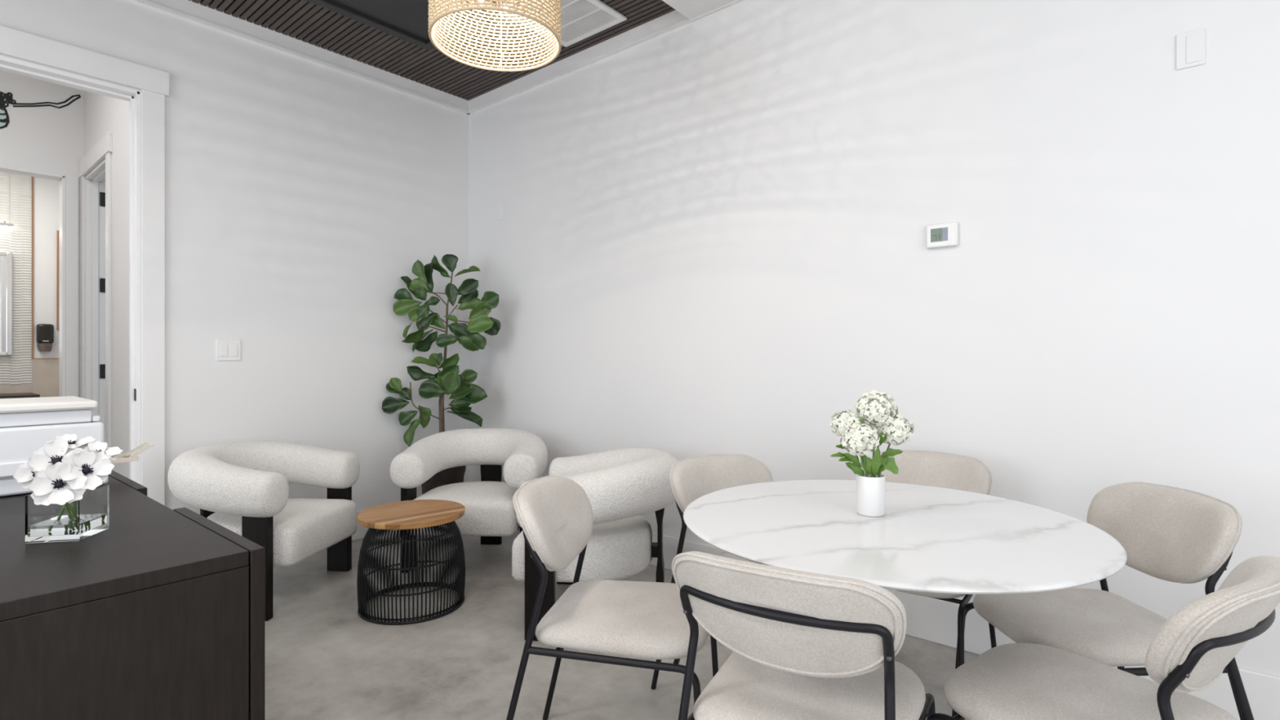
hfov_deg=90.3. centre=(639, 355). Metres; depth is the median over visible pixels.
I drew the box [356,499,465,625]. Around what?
side table
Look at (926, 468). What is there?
dining chair
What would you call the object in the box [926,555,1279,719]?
dining chair
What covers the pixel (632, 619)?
dining chair
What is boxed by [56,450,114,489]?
anemone
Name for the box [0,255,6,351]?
mirror glass
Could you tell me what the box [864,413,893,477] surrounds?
hydrangea
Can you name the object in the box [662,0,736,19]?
ceiling
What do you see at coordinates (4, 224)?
sconce
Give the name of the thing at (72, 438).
anemone
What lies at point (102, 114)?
wall
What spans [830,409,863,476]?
hydrangea
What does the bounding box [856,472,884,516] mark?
flower vase
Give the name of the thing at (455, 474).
plant pot
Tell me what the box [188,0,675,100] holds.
ceiling
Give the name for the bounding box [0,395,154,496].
printer
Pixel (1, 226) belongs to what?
diffuser
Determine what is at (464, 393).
fiddle leaf fig
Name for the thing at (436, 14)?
pendant lamp
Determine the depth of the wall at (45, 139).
4.51 m
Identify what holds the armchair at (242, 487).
on the floor
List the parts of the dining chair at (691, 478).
leg, backrest, seat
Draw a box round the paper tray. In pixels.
[110,453,139,463]
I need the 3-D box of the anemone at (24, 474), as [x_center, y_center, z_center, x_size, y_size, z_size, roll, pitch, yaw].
[-1.299,0.301,1.397,0.109,0.168,0.054,0,0,-38]
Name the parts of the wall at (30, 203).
edge trim, edge trim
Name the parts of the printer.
paper drawer, scanner lid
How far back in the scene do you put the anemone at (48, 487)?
1.35 m
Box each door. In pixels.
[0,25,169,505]
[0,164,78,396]
[79,132,112,447]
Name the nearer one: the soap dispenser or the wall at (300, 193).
the wall at (300, 193)
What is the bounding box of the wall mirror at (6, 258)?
[0,251,12,355]
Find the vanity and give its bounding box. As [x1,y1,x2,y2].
[0,392,39,398]
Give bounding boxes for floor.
[265,528,979,719]
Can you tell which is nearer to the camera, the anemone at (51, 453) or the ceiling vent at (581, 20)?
the anemone at (51, 453)
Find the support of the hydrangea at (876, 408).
in the flower vase at (870, 491)
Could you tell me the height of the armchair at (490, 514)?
0.706 m
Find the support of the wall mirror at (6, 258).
attached to the wall at (30, 203)
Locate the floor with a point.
(324, 661)
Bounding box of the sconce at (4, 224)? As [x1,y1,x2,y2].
[0,220,13,228]
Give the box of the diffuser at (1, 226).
[0,225,13,228]
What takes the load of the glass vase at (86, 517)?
on the base cabinet
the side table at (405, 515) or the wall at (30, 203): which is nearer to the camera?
the side table at (405, 515)
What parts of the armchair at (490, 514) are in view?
leg, seat, roll backrest, leg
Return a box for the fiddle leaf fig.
[381,253,500,446]
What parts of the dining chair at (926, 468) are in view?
backrest, seat, leg, leg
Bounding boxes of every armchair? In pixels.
[167,440,359,621]
[390,427,547,573]
[511,448,677,640]
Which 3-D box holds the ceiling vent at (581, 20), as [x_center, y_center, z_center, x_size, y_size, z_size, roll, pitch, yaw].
[-0.408,-1.834,3.441,0.488,0.012,0.477,0,0,40]
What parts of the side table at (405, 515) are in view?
rattan rod, rattan rod, rattan rod, rattan rod, rattan rod, rattan rod, rattan rod, rattan rod, rattan rod, rattan rod, rattan rod, rattan rod, rattan rod, rattan rod, rattan rod, rattan rod, rattan rod, rattan rod, rattan rod, rattan rod, rattan rod, rattan rod, rattan rod, rattan rod, rattan rod, rattan rod, rattan rod, rattan rod, rattan rod, rattan rod, rattan rod, rattan rod, rattan rod, rattan rod, rattan rod, rattan rod, rattan rod, rattan rod, rattan rod, rattan rod, rattan rod, rattan rod, rattan rod, rattan rod, rattan rod, rattan rod, rattan rod, rattan rod, rattan rod, rattan rod, rattan rod, rattan rod, rattan rod, rattan rod, rattan rod, rattan rod, rattan rod, rattan rod, rattan rod, rattan rod, rattan rod, rattan rod, rattan rod, rattan rod, rattan rod, rattan rod, rattan rod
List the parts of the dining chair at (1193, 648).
leg, seat, leg, backrest, rail, leg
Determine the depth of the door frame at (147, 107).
3.16 m
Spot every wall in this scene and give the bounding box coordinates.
[0,0,468,514]
[0,70,83,397]
[0,171,58,397]
[83,90,129,479]
[468,0,1279,677]
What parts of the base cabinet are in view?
panel, panel, door, door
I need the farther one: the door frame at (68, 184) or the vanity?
the vanity
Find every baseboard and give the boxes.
[351,509,396,540]
[519,528,1279,719]
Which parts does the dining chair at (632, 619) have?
leg, rail, backrest, leg, leg, seat, leg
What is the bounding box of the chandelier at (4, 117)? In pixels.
[0,91,81,128]
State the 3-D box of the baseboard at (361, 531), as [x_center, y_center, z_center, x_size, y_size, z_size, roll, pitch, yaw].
[-1.820,1.061,3.915,0.014,0.178,1.811,0,0,40]
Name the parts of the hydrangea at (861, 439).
stem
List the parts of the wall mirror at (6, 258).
frame, frame, frame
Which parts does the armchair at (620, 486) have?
leg, leg, seat, roll backrest, leg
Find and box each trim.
[132,0,468,114]
[466,0,744,114]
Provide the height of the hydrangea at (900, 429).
0.224 m
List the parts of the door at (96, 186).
casing, head casing, casing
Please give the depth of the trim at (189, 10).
3.71 m
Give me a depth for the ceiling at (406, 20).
3.44 m
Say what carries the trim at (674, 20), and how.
attached to the wall at (710, 238)
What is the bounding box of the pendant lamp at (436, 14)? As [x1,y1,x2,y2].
[427,0,561,71]
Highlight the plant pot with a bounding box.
[421,465,466,536]
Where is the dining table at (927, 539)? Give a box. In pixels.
[683,479,1127,595]
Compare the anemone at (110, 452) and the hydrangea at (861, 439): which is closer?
the anemone at (110, 452)
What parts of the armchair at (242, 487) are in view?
leg, leg, roll backrest, seat, leg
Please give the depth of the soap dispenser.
5.91 m
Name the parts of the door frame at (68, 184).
casing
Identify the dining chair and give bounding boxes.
[506,475,718,719]
[650,453,773,689]
[671,551,935,719]
[864,449,996,719]
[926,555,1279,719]
[951,481,1242,719]
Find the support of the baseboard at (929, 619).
attached to the wall at (710, 238)
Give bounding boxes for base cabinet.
[0,470,265,719]
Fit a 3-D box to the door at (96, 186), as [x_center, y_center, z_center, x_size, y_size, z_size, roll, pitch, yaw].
[-3.466,-0.135,4.672,0.927,2.570,0.844,0,0,40]
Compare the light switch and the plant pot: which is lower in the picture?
the plant pot
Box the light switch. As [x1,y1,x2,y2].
[216,338,240,360]
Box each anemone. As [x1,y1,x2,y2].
[13,457,35,488]
[28,439,78,476]
[29,462,87,505]
[44,434,95,451]
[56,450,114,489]
[73,441,123,460]
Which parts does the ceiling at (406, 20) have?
panel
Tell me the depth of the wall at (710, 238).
2.60 m
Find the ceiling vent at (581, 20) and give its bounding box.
[502,0,626,47]
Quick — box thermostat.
[926,222,958,248]
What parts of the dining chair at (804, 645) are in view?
leg, leg, rail, backrest, seat, leg, leg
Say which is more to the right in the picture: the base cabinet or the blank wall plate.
the blank wall plate
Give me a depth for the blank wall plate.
2.05 m
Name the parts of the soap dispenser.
push lever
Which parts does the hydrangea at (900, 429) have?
stem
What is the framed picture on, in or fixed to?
attached to the wall at (30, 203)
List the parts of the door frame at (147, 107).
head casing, strike plate, casing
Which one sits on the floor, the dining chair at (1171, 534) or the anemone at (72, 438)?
the dining chair at (1171, 534)
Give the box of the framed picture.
[56,230,58,329]
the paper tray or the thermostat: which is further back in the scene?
the thermostat
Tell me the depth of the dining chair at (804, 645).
1.15 m
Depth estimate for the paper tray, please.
2.05 m
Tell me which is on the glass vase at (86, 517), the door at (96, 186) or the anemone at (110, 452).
the anemone at (110, 452)
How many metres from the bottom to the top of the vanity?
0.806 m
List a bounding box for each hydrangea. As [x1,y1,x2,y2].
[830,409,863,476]
[838,422,879,476]
[853,390,898,477]
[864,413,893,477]
[875,413,914,477]
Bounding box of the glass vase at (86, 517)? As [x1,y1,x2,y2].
[25,484,109,543]
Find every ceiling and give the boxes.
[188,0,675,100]
[306,0,511,50]
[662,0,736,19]
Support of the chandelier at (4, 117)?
attached to the wall at (45, 139)
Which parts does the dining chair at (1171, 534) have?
leg, seat, leg, backrest, leg, leg, rail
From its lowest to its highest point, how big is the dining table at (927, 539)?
0.750 m
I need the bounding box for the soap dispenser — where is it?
[35,324,53,351]
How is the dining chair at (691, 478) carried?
on the floor
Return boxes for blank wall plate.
[1176,27,1205,70]

